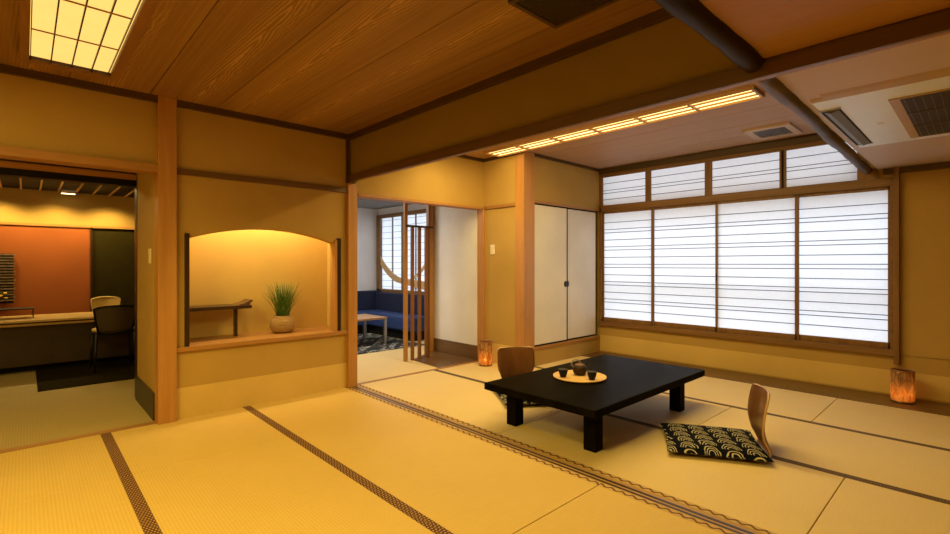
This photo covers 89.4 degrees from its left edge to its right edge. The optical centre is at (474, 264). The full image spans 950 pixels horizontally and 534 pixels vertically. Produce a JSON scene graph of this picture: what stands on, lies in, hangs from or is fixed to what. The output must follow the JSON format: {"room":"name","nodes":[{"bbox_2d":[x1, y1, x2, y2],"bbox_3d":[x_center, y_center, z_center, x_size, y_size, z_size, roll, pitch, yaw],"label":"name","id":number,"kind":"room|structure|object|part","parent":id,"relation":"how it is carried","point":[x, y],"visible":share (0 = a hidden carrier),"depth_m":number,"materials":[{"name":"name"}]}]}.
{"room":"japanese tatami room","nodes":[
{"label":"japanese tatami room","id":0,"kind":"room"},
{"bbox_2d":[0,176,134,197],"bbox_3d":[-4.886,-1.051,5.282,3.400,0.078,3.610,0,0,-43],"label":"ceiling","id":1,"kind":"structure","parent":0,"point":[10,182],"depth_m":6.37,"materials":[{"name":"black wood"}]},
{"bbox_2d":[60,191,76,194],"bbox_3d":[-5.696,-1.000,6.723,0.170,0.030,0.140,0,0,-43],"label":"recessed light","id":2,"kind":"object","parent":1,"relation":"in","point":[61,192],"visible":1,"depth_m":6.69,"materials":[{"name":"white plastic"}]},
{"bbox_2d":[0,173,476,392],"bbox_3d":[-3.385,-0.090,6.093,6.700,2.620,4.680,0,0,-43],"label":"wall","id":3,"kind":"structure","parent":0,"point":[70,251],"depth_m":6.65,"materials":[{"name":"paint"}]},
{"bbox_2d":[0,254,15,302],"bbox_3d":[-6.297,0.190,6.283,0.410,0.660,0.119,0,0,-43],"label":"wall basket","id":4,"kind":"object","parent":3,"relation":"attached to","point":[7,263],"visible":1,"depth_m":6.38,"materials":[{"name":"black paint"}]},
{"bbox_3d":[-6.527,0.340,6.265,2.350,1.760,0.130,0,0,-43],"label":"red panel","id":5,"kind":"part","parent":3,"relation":"part of","materials":[{"name":"paint"}]},
{"bbox_3d":[-6.139,-0.547,6.619,3.400,0.035,0.145,0,0,-43],"label":"picture rail","id":6,"kind":"part","parent":3,"relation":"part of","materials":[{"name":"brown wood"}]},
{"bbox_2d":[0,159,135,187],"bbox_3d":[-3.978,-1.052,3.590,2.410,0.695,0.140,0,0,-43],"label":"lintel","id":7,"kind":"structure","parent":3,"relation":"attached to","point":[8,168],"depth_m":4.02,"materials":[{"name":"black wood"}]},
{"bbox_2d":[0,421,156,453],"bbox_3d":[-3.313,1.234,2.904,2.340,0.033,0.070,0,0,-43],"label":"sill","id":8,"kind":"structure","parent":3,"relation":"attached to","point":[151,422],"depth_m":3.37,"materials":[{"name":"brown wood"}]},
{"bbox_2d":[0,146,157,174],"bbox_3d":[-3.328,-0.726,2.883,2.390,0.056,0.160,0,0,-43],"label":"lintel","id":9,"kind":"object","parent":3,"relation":"attached to","point":[11,153],"visible":1,"depth_m":3.33,"materials":[{"name":"brown wood"}]},
{"bbox_3d":[-5.284,0.340,7.438,1.030,1.760,0.120,0,0,-43],"label":"green panel","id":10,"kind":"part","parent":3,"relation":"part of","materials":[{"name":"green paint"}]},
{"bbox_2d":[135,376,154,420],"bbox_3d":[-2.781,1.114,4.041,0.017,0.212,0.820,0,0,-43],"label":"baseboard","id":11,"kind":"structure","parent":3,"relation":"attached to","point":[144,395],"depth_m":3.97,"materials":[{"name":"brown wood"}]},
{"bbox_2d":[177,326,347,352],"bbox_3d":[-1.949,0.671,4.421,1.484,0.038,0.485,0,0,-43],"label":"sill","id":12,"kind":"structure","parent":3,"relation":"attached to","point":[211,342],"depth_m":4.27,"materials":[{"name":"brown wood"}]},
{"bbox_2d":[190,299,252,336],"bbox_3d":[-2.298,0.487,4.240,0.590,0.330,0.260,0,0,-43],"label":"shelf","id":13,"kind":"object","parent":12,"relation":"on","point":[245,303],"visible":0.87,"depth_m":4.27,"materials":[{"name":"brown wood"}]},
{"bbox_3d":[-2.167,0.524,4.343,0.025,0.255,0.040,0,0,-43],"label":"leg","id":14,"kind":"part","parent":13,"relation":"part of","materials":[{"name":"paint"}]},
{"bbox_2d":[262,281,302,332],"bbox_3d":[-1.828,0.406,4.583,0.374,0.493,0.343,0,0,-14],"label":"potted plant","id":15,"kind":"object","parent":12,"relation":"on","point":[282,322],"visible":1,"depth_m":4.54,"materials":[{"name":"green plant"}]},
{"bbox_3d":[-1.841,0.571,4.594,0.230,0.163,0.230,0,0,-43],"label":"pot","id":16,"kind":"part","parent":15,"relation":"part of","materials":[{"name":"beige ceramic"}]},
{"bbox_2d":[376,209,426,294],"bbox_3d":[-1.298,-0.198,8.613,0.090,1.465,1.620,0,0,-43],"label":"window","id":17,"kind":"structure","parent":3,"relation":"in","point":[389,227],"depth_m":8.79,"materials":[{"name":"paper"}]},
{"bbox_2d":[357,360,478,384],"bbox_3d":[-0.579,1.234,5.455,1.820,0.033,0.050,0,0,-43],"label":"sill","id":18,"kind":"structure","parent":3,"relation":"attached to","point":[478,360],"depth_m":5.37,"materials":[{"name":"brown wood"}]},
{"bbox_2d":[357,193,481,209],"bbox_3d":[-0.593,-0.700,5.456,1.720,0.030,0.150,0,0,-43],"label":"lintel","id":19,"kind":"object","parent":3,"relation":"attached to","point":[359,195],"visible":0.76,"depth_m":5.33,"materials":[{"name":"brown wood"}]},
{"bbox_2d":[0,73,483,419],"bbox_3d":[-2.181,-0.090,4.262,5.950,2.620,0.518,0,0,-43],"label":"wall","id":20,"kind":"structure","parent":0,"point":[244,236],"depth_m":4.26,"materials":[{"name":"paint"}]},
{"bbox_3d":[-3.317,-1.065,2.915,2.450,0.670,0.100,0,0,-43],"label":"panel","id":21,"kind":"part","parent":20,"relation":"part of","materials":[{"name":"paint"}]},
{"bbox_2d":[148,249,151,263],"bbox_3d":[-2.625,-0.065,3.873,0.014,0.120,0.072,0,0,-43],"label":"light switch","id":22,"kind":"object","parent":20,"relation":"attached to","point":[149,250],"visible":1,"depth_m":3.86,"materials":[{"name":"beige plastic"}]},
{"bbox_2d":[184,233,189,346],"bbox_3d":[-2.299,0.203,3.820,0.031,0.897,0.082,0,0,-43],"label":"trim","id":23,"kind":"structure","parent":20,"relation":"attached to","point":[186,235],"depth_m":3.79,"materials":[{"name":"paint"}]},
{"bbox_2d":[177,168,346,192],"bbox_3d":[-1.802,-0.729,4.255,1.472,0.047,0.028,0,0,-43],"label":"rail","id":24,"kind":"object","parent":20,"relation":"attached to","point":[180,171],"visible":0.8,"depth_m":4.15,"materials":[{"name":"brown wood"}]},
{"bbox_2d":[332,240,337,330],"bbox_3d":[-1.373,0.208,4.693,0.026,0.887,0.076,0,0,-43],"label":"trim","id":25,"kind":"structure","parent":20,"relation":"attached to","point":[335,244],"depth_m":4.67,"materials":[{"name":"brown wood"}]},
{"bbox_2d":[337,238,340,330],"bbox_3d":[-1.349,0.200,4.711,0.034,0.904,0.082,0,0,-43],"label":"trim","id":26,"kind":"structure","parent":20,"relation":"attached to","point":[338,239],"depth_m":4.68,"materials":[{"name":"paint"}]},
{"bbox_2d":[346,139,348,183],"bbox_3d":[-1.265,-1.040,4.757,0.027,0.480,0.030,0,0,-43],"label":"trim","id":27,"kind":"structure","parent":20,"relation":"attached to","point":[347,140],"depth_m":4.74,"materials":[{"name":"brown wood"}]},
{"bbox_2d":[351,386,762,533],"bbox_3d":[0.804,1.235,2.640,0.095,0.031,5.950,0,0,-43],"label":"sill","id":28,"kind":"structure","parent":20,"relation":"attached to","point":[708,518],"depth_m":2.80,"materials":[{"name":"paint"}]},
{"bbox_2d":[357,198,409,208],"bbox_3d":[-1.632,-1.065,7.038,2.850,0.030,3.700,0,0,-43],"label":"ceiling","id":29,"kind":"structure","parent":0,"point":[361,203],"depth_m":8.45,"materials":[{"name":"white paint"}]},
{"bbox_2d":[0,333,949,533],"bbox_3d":[-0.963,1.294,4.170,7.700,0.151,10.800,0,0,-43],"label":"floor","id":30,"kind":"structure","parent":0,"point":[346,460],"depth_m":2.89,"materials":[{"name":"wicker"}]},
{"bbox_2d":[0,312,134,373],"bbox_3d":[-5.222,0.919,5.494,3.100,0.602,0.760,0,0,-43],"label":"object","id":31,"kind":"structure","parent":30,"relation":"on","point":[43,341],"depth_m":5.53,"materials":[{"name":"brown wood"}]},
{"bbox_2d":[0,307,33,317],"bbox_3d":[-5.459,0.562,5.327,0.825,0.112,0.240,0,0,-43],"label":"tray stand","id":32,"kind":"object","parent":31,"relation":"on","point":[18,308],"visible":1,"depth_m":5.48,"materials":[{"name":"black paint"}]},
{"bbox_2d":[36,359,134,391],"bbox_3d":[-4.074,1.216,5.543,1.460,0.008,1.260,0,0,-43],"label":"rug","id":33,"kind":"object","parent":30,"relation":"on","point":[77,375],"visible":0.64,"depth_m":5.22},
{"bbox_2d":[89,305,134,372],"bbox_3d":[-4.236,0.838,5.627,0.430,0.747,0.507,0,0,-43],"label":"chair","id":34,"kind":"object","parent":33,"relation":"on","point":[111,319],"visible":0.97,"depth_m":5.46,"materials":[{"name":"black wood"}]},
{"bbox_3d":[-4.526,1.000,5.669,0.059,0.422,0.030,0,0,11],"label":"leg","id":35,"kind":"part","parent":34,"relation":"part of","materials":[{"name":"black metal"}]},
{"bbox_3d":[-4.237,1.000,5.361,0.030,0.422,0.059,0,0,-7],"label":"leg","id":36,"kind":"part","parent":34,"relation":"part of","materials":[{"name":"black wood"}]},
{"bbox_3d":[-4.248,0.793,5.640,0.430,0.025,0.430,0,0,-43],"label":"seat frame","id":37,"kind":"part","parent":34,"relation":"part of","materials":[{"name":"black paint"}]},
{"bbox_2d":[91,327,134,332],"bbox_3d":[-4.248,0.755,5.640,0.410,0.050,0.410,0,0,-43],"label":"seat cushion","id":38,"kind":"object","parent":34,"relation":"on","point":[98,329],"depth_m":5.48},
{"bbox_3d":[-4.107,0.629,5.489,0.413,0.330,0.128,0,0,-43],"label":"frame","id":39,"kind":"part","parent":34,"relation":"part of","materials":[{"name":"black paint"}]},
{"bbox_3d":[-4.106,0.623,5.488,0.395,0.297,0.114,0,0,-43],"label":"backrest","id":40,"kind":"part","parent":34,"relation":"part of","materials":[{"name":"wicker"}]},
{"bbox_3d":[-4.259,1.000,5.919,0.030,0.422,0.059,0,0,-7],"label":"leg","id":41,"kind":"part","parent":34,"relation":"part of","materials":[{"name":"black metal"}]},
{"bbox_3d":[-3.970,1.000,5.611,0.059,0.422,0.030,0,0,11],"label":"leg","id":42,"kind":"part","parent":34,"relation":"part of","materials":[{"name":"black metal"}]},
{"bbox_2d":[90,296,120,311],"bbox_3d":[-5.156,0.842,6.732,0.361,0.759,0.507,0,0,-43],"label":"chair","id":43,"kind":"object","parent":30,"relation":"on","point":[96,302],"visible":0.37,"depth_m":6.89,"materials":[{"name":"beige fabric"}]},
{"bbox_3d":[-5.286,0.624,6.871,0.332,0.302,0.114,0,0,-43],"label":"backrest","id":44,"kind":"part","parent":43,"relation":"part of","materials":[{"name":"wicker"}]},
{"bbox_2d":[135,173,136,375],"bbox_3d":[-3.082,0.070,4.389,0.034,2.300,0.120,0,0,-43],"label":"post","id":45,"kind":"object","parent":30,"relation":"on","point":[136,173],"visible":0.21,"depth_m":4.35,"materials":[{"name":"paint"}]},
{"bbox_2d":[155,96,176,424],"bbox_3d":[-2.406,-0.030,3.734,0.123,2.500,0.140,0,0,-43],"label":"pillar hall","id":46,"kind":"structure","parent":30,"relation":"on","point":[166,177],"depth_m":3.68,"materials":[{"name":"brown wood"}]},
{"bbox_2d":[346,183,356,387],"bbox_3d":[-1.257,0.210,4.812,0.098,2.020,0.140,0,0,-43],"label":"wooden post","id":47,"kind":"structure","parent":30,"relation":"on","point":[351,195],"depth_m":4.76,"materials":[{"name":"brown wood"}]},
{"bbox_2d":[357,290,423,340],"bbox_3d":[-2.135,0.858,7.684,2.440,0.725,1.830,0,0,-43],"label":"sofa","id":48,"kind":"object","parent":30,"relation":"on","point":[373,302],"visible":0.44,"depth_m":8.35,"materials":[{"name":"blue fabric"}]},
{"bbox_3d":[-2.703,0.782,8.283,2.430,0.575,0.180,0,0,-43],"label":"backrest","id":49,"kind":"part","parent":48,"relation":"part of","materials":[{"name":"blue fabric"}]},
{"bbox_3d":[-2.511,0.955,8.078,2.430,0.230,0.380,0,0,-43],"label":"seat","id":50,"kind":"part","parent":48,"relation":"part of","materials":[{"name":"blue fabric"}]},
{"bbox_3d":[-1.305,0.955,8.086,0.360,0.230,1.280,0,0,-43],"label":"seat","id":51,"kind":"part","parent":48,"relation":"part of","materials":[{"name":"blue fabric"}]},
{"bbox_3d":[-1.242,0.795,8.391,0.150,0.550,1.640,0,0,-43],"label":"backrest","id":52,"kind":"part","parent":48,"relation":"part of","materials":[{"name":"blue fabric"}]},
{"bbox_2d":[357,333,423,354],"bbox_3d":[-2.009,1.216,7.199,1.920,0.008,1.650,0,0,-43],"label":"rug","id":53,"kind":"object","parent":30,"relation":"on","point":[373,343],"visible":0.29,"depth_m":7.24,"materials":[{"name":"black fabric"}]},
{"bbox_2d":[357,314,387,343],"bbox_3d":[-1.944,1.010,7.225,1.050,0.405,0.660,0,0,-43],"label":"coffee table","id":54,"kind":"object","parent":53,"relation":"on","point":[360,317],"visible":0.41,"depth_m":7.33,"materials":[{"name":"wood"}]},
{"bbox_3d":[-1.788,1.024,7.783,0.044,0.375,0.044,0,0,-43],"label":"leg","id":55,"kind":"part","parent":54,"relation":"part of","materials":[{"name":"metal"}]},
{"bbox_3d":[-1.378,1.024,7.345,0.044,0.375,0.044,0,0,-43],"label":"leg","id":56,"kind":"part","parent":54,"relation":"part of","materials":[{"name":"metal"}]},
{"bbox_2d":[403,203,432,361],"bbox_3d":[-0.725,0.085,6.162,0.447,2.270,0.040,0,0,-43],"label":"lattice screen","id":57,"kind":"object","parent":30,"relation":"on","point":[428,227],"visible":0.84,"depth_m":6.15,"materials":[{"name":"brown wood"}]},
{"bbox_3d":[-0.872,0.085,6.024,0.044,2.270,0.040,0,0,-43],"label":"post","id":58,"kind":"part","parent":57,"relation":"part of","materials":[{"name":"brown wood"}]},
{"bbox_3d":[-0.719,-0.481,6.167,0.430,0.027,0.040,0,0,-43],"label":"rail","id":59,"kind":"part","parent":57,"relation":"part of","materials":[{"name":"brown wood"}]},
{"bbox_2d":[430,206,433,351],"bbox_3d":[-0.627,0.085,6.713,0.070,2.270,0.070,0,0,-43],"label":"post","id":60,"kind":"object","parent":30,"relation":"on","point":[431,207],"visible":0.36,"depth_m":6.70,"materials":[{"name":"brown wood"}]},
{"bbox_2d":[414,351,477,367],"bbox_3d":[-0.514,1.218,6.194,0.635,0.004,0.920,0,0,-43],"label":"step","id":61,"kind":"structure","parent":30,"relation":"on","point":[436,359],"depth_m":6.06,"materials":[{"name":"brown wood"}]},
{"bbox_2d":[477,208,484,359],"bbox_3d":[0.093,0.260,6.082,0.067,1.920,0.115,0,0,-43],"label":"post","id":62,"kind":"object","parent":30,"relation":"on","point":[480,213],"visible":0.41,"depth_m":6.06,"materials":[{"name":"brown wood"}]},
{"bbox_2d":[479,340,491,366],"bbox_3d":[0.125,1.073,5.794,0.166,0.295,0.166,0,0,-43],"label":"lantern","id":63,"kind":"object","parent":30,"relation":"on","point":[485,346],"visible":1,"depth_m":5.72,"materials":[{"name":"paper"}]},
{"bbox_2d":[497,393,536,404],"bbox_3d":[0.487,1.180,4.378,0.570,0.050,0.600,0,0,-10],"label":"floor cushion","id":64,"kind":"object","parent":30,"relation":"on","point":[503,397],"visible":0.02,"depth_m":4.12,"materials":[{"name":"black fabric"}]},
{"bbox_2d":[497,346,534,378],"bbox_3d":[0.432,1.018,4.505,0.380,0.410,0.489,0,0,-10],"label":"chair","id":65,"kind":"object","parent":64,"relation":"on","point":[511,361],"visible":0.48,"depth_m":4.71,"materials":[{"name":"brown wood"}]},
{"bbox_2d":[515,151,534,366],"bbox_3d":[0.591,-0.050,5.674,0.195,2.540,0.132,0,0,-43],"label":"pillar","id":66,"kind":"structure","parent":30,"relation":"on","point":[524,162],"depth_m":5.62,"materials":[{"name":"brown wood"}]},
{"bbox_2d":[484,354,704,452],"bbox_3d":[1.009,1.058,3.850,1.670,0.325,0.970,0,0,-43],"label":"table","id":67,"kind":"object","parent":30,"relation":"on","point":[629,381],"visible":0.98,"depth_m":3.57,"materials":[{"name":"black paint"}]},
{"bbox_3d":[0.306,1.084,3.664,0.092,0.272,0.092,0,0,-43],"label":"leg","id":68,"kind":"part","parent":67,"relation":"part of","materials":[{"name":"black paint"}]},
{"bbox_2d":[553,370,606,383],"bbox_3d":[0.824,0.886,3.784,0.414,0.017,0.414,0,0,-43],"label":"round tray","id":69,"kind":"object","parent":67,"relation":"on","point":[570,377],"visible":0.75,"depth_m":3.73,"materials":[{"name":"brown wood"}]},
{"bbox_2d":[558,368,567,376],"bbox_3d":[0.694,0.856,3.780,0.078,0.062,0.078,0,0,-43],"label":"tea cup","id":70,"kind":"object","parent":69,"relation":"on","point":[562,371],"visible":1,"depth_m":3.76,"materials":[{"name":"black ceramic"}]},
{"bbox_2d":[571,359,590,375],"bbox_3d":[0.849,0.823,3.860,0.155,0.128,0.116,0,0,-43],"label":"teapot","id":71,"kind":"object","parent":69,"relation":"on","point":[579,369],"visible":1,"depth_m":3.82,"materials":[{"name":"ceramic"}]},
{"bbox_3d":[0.841,0.794,3.853,0.080,0.030,0.080,0,0,-43],"label":"lid","id":72,"kind":"part","parent":71,"relation":"part of","materials":[{"name":"black ceramic"}]},
{"bbox_2d":[587,370,596,379],"bbox_3d":[0.900,0.856,3.696,0.078,0.062,0.078,0,0,-43],"label":"tea cup","id":73,"kind":"object","parent":69,"relation":"on","point":[591,374],"visible":1,"depth_m":3.67,"materials":[{"name":"black ceramic"}]},
{"bbox_3d":[0.778,1.084,3.161,0.092,0.272,0.092,0,0,-43],"label":"leg","id":74,"kind":"part","parent":67,"relation":"part of","materials":[{"name":"black paint"}]},
{"bbox_3d":[1.690,1.084,4.016,0.092,0.272,0.092,0,0,-43],"label":"leg","id":75,"kind":"part","parent":67,"relation":"part of","materials":[{"name":"black paint"}]},
{"bbox_2d":[660,423,774,462],"bbox_3d":[1.587,1.180,3.227,0.600,0.050,0.570,0,0,17],"label":"floor cushion","id":76,"kind":"object","parent":30,"relation":"on","point":[734,443],"visible":1,"depth_m":3.13,"materials":[{"name":"black fabric"}]},
{"bbox_2d":[748,383,771,457],"bbox_3d":[1.672,1.018,3.198,0.489,0.410,0.380,0,0,17],"label":"chair","id":77,"kind":"object","parent":30,"relation":"on","point":[759,396],"visible":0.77,"depth_m":3.18,"materials":[{"name":"brown wood"}]},
{"bbox_2d":[581,351,949,415],"bbox_3d":[3.398,1.233,4.640,0.495,0.034,5.320,0,0,-43],"label":"wooden floorboards","id":78,"kind":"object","parent":30,"relation":"on","point":[932,407],"visible":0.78,"depth_m":4.69,"materials":[{"name":"brown wood"}]},
{"bbox_2d":[890,368,914,403],"bbox_3d":[3.777,1.073,4.239,0.166,0.285,0.166,0,0,-43],"label":"lantern","id":79,"kind":"object","parent":78,"relation":"on","point":[902,380],"visible":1,"depth_m":4.18,"materials":[{"name":"paper"}]},
{"bbox_2d":[0,0,949,140],"bbox_3d":[-0.666,-1.105,1.236,4.020,0.430,6.015,0,0,-43],"label":"ceiling","id":80,"kind":"structure","parent":0,"point":[341,69],"depth_m":2.80,"materials":[{"name":"brown wood"}]},
{"bbox_2d":[19,0,159,81],"bbox_3d":[-1.892,-1.252,2.339,0.480,0.055,2.000,0,0,-43],"label":"ceiling lamp","id":81,"kind":"object","parent":80,"relation":"attached to","point":[93,38],"visible":1,"depth_m":2.59,"materials":[{"name":"brown wood"}]},
{"bbox_3d":[-2.711,-1.256,3.394,3.990,0.048,0.050,0,0,-43],"label":"rail","id":82,"kind":"part","parent":80,"relation":"part of","materials":[{"name":"brown wood"}]},
{"bbox_3d":[-0.027,-1.256,3.460,0.045,0.048,3.605,0,0,-43],"label":"rail","id":83,"kind":"part","parent":80,"relation":"part of","materials":[{"name":"brown wood"}]},
{"bbox_2d":[508,0,619,28],"bbox_3d":[0.506,-1.269,2.216,0.370,0.022,0.620,0,0,-43],"label":"ceiling vent","id":84,"kind":"object","parent":80,"relation":"in","point":[554,13],"visible":1,"depth_m":2.37,"materials":[{"name":"brown wood"}]},
{"bbox_2d":[348,8,949,181],"bbox_3d":[0.831,-1.107,2.637,0.150,0.586,6.010,0,0,-43],"label":"beam","id":85,"kind":"structure","parent":80,"relation":"attached to","point":[668,61],"depth_m":2.72,"materials":[{"name":"brown paint"}]},
{"bbox_2d":[653,0,765,72],"bbox_3d":[-0.190,-0.885,0.788,4.001,0.098,0.100,0,0,-43],"label":"log","id":86,"kind":"object","parent":80,"relation":"attached to","point":[693,13],"visible":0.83,"depth_m":1.77,"materials":[{"name":"brown wood"}]},
{"bbox_3d":[0.577,-0.905,-0.110,3.990,0.030,2.350,0,0,-43],"label":"panel","id":87,"kind":"part","parent":80,"relation":"part of","materials":[{"name":"brown wood"}]},
{"bbox_2d":[484,156,599,365],"bbox_3d":[0.948,-0.090,6.439,1.748,2.620,0.695,0,0,-43],"label":"wall","id":88,"kind":"structure","parent":0,"point":[555,182],"depth_m":5.92,"materials":[{"name":"paint"}]},
{"bbox_2d":[490,245,494,253],"bbox_3d":[0.216,-0.180,5.934,0.014,0.120,0.072,0,0,-43],"label":"light switch","id":89,"kind":"object","parent":88,"relation":"attached to","point":[492,247],"visible":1,"depth_m":5.92,"materials":[{"name":"beige plastic"}]},
{"bbox_2d":[484,203,514,209],"bbox_3d":[0.300,-0.705,5.845,0.025,0.040,0.515,0,0,-43],"label":"rail","id":90,"kind":"object","parent":88,"relation":"attached to","point":[507,204],"visible":1,"depth_m":5.83,"materials":[{"name":"brown wood"}]},
{"bbox_2d":[535,203,595,346],"bbox_3d":[1.187,0.129,6.208,1.375,1.718,0.040,0,0,-43],"label":"door","id":91,"kind":"structure","parent":88,"relation":"in","point":[565,238],"depth_m":6.13,"materials":[{"name":"paper"}]},
{"bbox_3d":[0.939,0.129,5.964,0.652,1.694,0.014,0,0,-43],"label":"panel","id":92,"kind":"part","parent":91,"relation":"part of","materials":[{"name":"paper"}]},
{"bbox_3d":[1.421,0.129,6.440,0.687,1.694,0.014,0,0,-43],"label":"panel","id":93,"kind":"part","parent":91,"relation":"part of","materials":[{"name":"paper"}]},
{"bbox_2d":[535,335,599,349],"bbox_3d":[1.184,1.009,6.229,1.430,0.038,0.094,0,0,-43],"label":"sill","id":94,"kind":"structure","parent":88,"relation":"attached to","point":[595,336],"depth_m":6.18,"materials":[{"name":"brown wood"}]},
{"bbox_2d":[535,200,599,211],"bbox_3d":[1.184,-0.749,6.229,1.430,0.033,0.094,0,0,-43],"label":"lintel","id":95,"kind":"object","parent":88,"relation":"attached to","point":[536,201],"visible":0.65,"depth_m":6.18,"materials":[{"name":"brown wood"}]},
{"bbox_2d":[457,34,949,171],"bbox_3d":[2.142,-1.125,3.870,3.520,0.470,6.015,0,0,-43],"label":"ceiling","id":96,"kind":"structure","parent":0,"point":[718,128],"depth_m":4.24,"materials":[{"name":"brown paint"}]},
{"bbox_3d":[0.328,-1.302,5.823,0.035,0.035,0.645,0,0,-43],"label":"ceiling rail","id":97,"kind":"part","parent":96,"relation":"part of","materials":[{"name":"brown wood"}]},
{"bbox_3d":[0.287,-1.302,5.774,3.420,0.035,0.680,0,0,-43],"label":"ceiling rail","id":98,"kind":"part","parent":96,"relation":"part of","materials":[{"name":"brown wood"}]},
{"bbox_2d":[483,85,764,156],"bbox_3d":[1.172,-1.305,4.671,0.260,0.030,2.860,0,0,-43],"label":"strip light","id":99,"kind":"object","parent":96,"relation":"attached to","point":[749,93],"visible":1,"depth_m":4.32,"materials":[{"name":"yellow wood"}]},
{"bbox_2d":[742,122,802,140],"bbox_3d":[2.947,-1.310,4.752,0.470,0.020,0.400,0,0,-43],"label":"ceiling vent","id":100,"kind":"object","parent":96,"relation":"attached to","point":[787,128],"visible":1,"depth_m":4.72,"materials":[{"name":"beige plastic"}]},
{"bbox_2d":[757,77,871,173],"bbox_3d":[2.524,-0.892,3.394,3.407,0.086,0.089,0,0,-44],"label":"log","id":101,"kind":"object","parent":96,"relation":"attached to","point":[773,86],"visible":0.91,"depth_m":2.88,"materials":[{"name":"brown wood"}]},
{"bbox_3d":[3.381,-0.905,2.520,3.460,0.030,2.350,0,0,-43],"label":"panel","id":102,"kind":"part","parent":96,"relation":"part of","materials":[{"name":"beige paint"}]},
{"bbox_2d":[810,67,949,147],"bbox_3d":[2.883,-0.886,2.473,1.610,0.052,1.663,0,0,-43],"label":"air conditioner","id":103,"kind":"object","parent":96,"relation":"attached to","point":[915,106],"visible":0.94,"depth_m":2.71,"materials":[{"name":"white plastic"}]},
{"bbox_3d":[2.426,-0.877,3.114,1.140,0.010,0.103,0,0,-43],"label":"louver frame","id":104,"kind":"part","parent":103,"relation":"part of","materials":[{"name":"beige plastic"}]},
{"bbox_2d":[888,88,949,137],"bbox_3d":[2.880,-0.877,2.660,1.120,0.010,0.780,0,0,-43],"label":"grille","id":105,"kind":"object","parent":103,"relation":"attached to","point":[927,113],"depth_m":2.75,"materials":[{"name":"beige plastic"}]},
{"bbox_2d":[596,133,949,403],"bbox_3d":[3.554,-0.090,4.828,0.150,2.620,5.480,0,0,-43],"label":"wall","id":106,"kind":"structure","parent":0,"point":[924,195],"depth_m":4.40,"materials":[{"name":"paint"}]},
{"bbox_2d":[599,133,866,206],"bbox_3d":[2.815,-1.050,5.601,0.090,0.540,3.120,0,0,-43],"label":"window","id":107,"kind":"structure","parent":106,"relation":"attached to","point":[817,162],"depth_m":5.45,"materials":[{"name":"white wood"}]},
{"bbox_3d":[1.999,-1.010,6.450,0.022,0.420,0.706,0,0,-43],"label":"screen frame","id":108,"kind":"part","parent":107,"relation":"part of","materials":[{"name":"white paper"}]},
{"bbox_3d":[2.493,-1.010,5.924,0.022,0.420,0.752,0,0,-43],"label":"screen frame","id":109,"kind":"part","parent":107,"relation":"part of","materials":[{"name":"white paper"}]},
{"bbox_3d":[3.013,-1.010,5.370,0.022,0.420,0.772,0,0,-43],"label":"screen frame","id":110,"kind":"part","parent":107,"relation":"part of","materials":[{"name":"white paper"}]},
{"bbox_3d":[3.494,-1.010,4.857,0.022,0.420,0.677,0,0,-43],"label":"screen frame","id":111,"kind":"part","parent":107,"relation":"part of","materials":[{"name":"white paper"}]},
{"bbox_2d":[598,177,893,355],"bbox_3d":[2.828,0.023,5.576,0.105,1.650,3.135,0,0,-43],"label":"window","id":112,"kind":"structure","parent":106,"relation":"attached to","point":[812,266],"depth_m":5.24,"materials":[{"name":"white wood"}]},
{"bbox_3d":[2.035,0.033,6.408,0.020,1.515,0.746,0,0,-43],"label":"screen frame","id":113,"kind":"part","parent":112,"relation":"part of","materials":[{"name":"white paper"}]},
{"bbox_3d":[2.562,0.033,5.878,0.020,1.515,0.816,0,0,-43],"label":"screen frame","id":114,"kind":"part","parent":112,"relation":"part of","materials":[{"name":"white paper"}]},
{"bbox_3d":[3.084,0.033,5.289,0.020,1.515,0.827,0,0,-43],"label":"screen frame","id":115,"kind":"part","parent":112,"relation":"part of","materials":[{"name":"white paper"}]},
{"bbox_3d":[3.624,0.033,4.746,0.020,1.515,0.772,0,0,-43],"label":"screen frame","id":116,"kind":"part","parent":112,"relation":"part of","materials":[{"name":"white paper"}]},
{"bbox_2d":[864,168,877,179],"bbox_3d":[3.765,-0.840,4.560,0.048,0.120,0.100,0,0,-43],"label":"post","id":117,"kind":"object","parent":106,"relation":"attached to","point":[874,174],"visible":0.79,"depth_m":4.54,"materials":[{"name":"brown wood"}]},
{"bbox_2d":[894,167,899,364],"bbox_3d":[3.877,0.015,4.411,0.070,1.810,0.040,0,0,-43],"label":"post","id":118,"kind":"object","parent":106,"relation":"attached to","point":[896,169],"visible":0.95,"depth_m":4.39,"materials":[{"name":"brown wood"}]}
]}

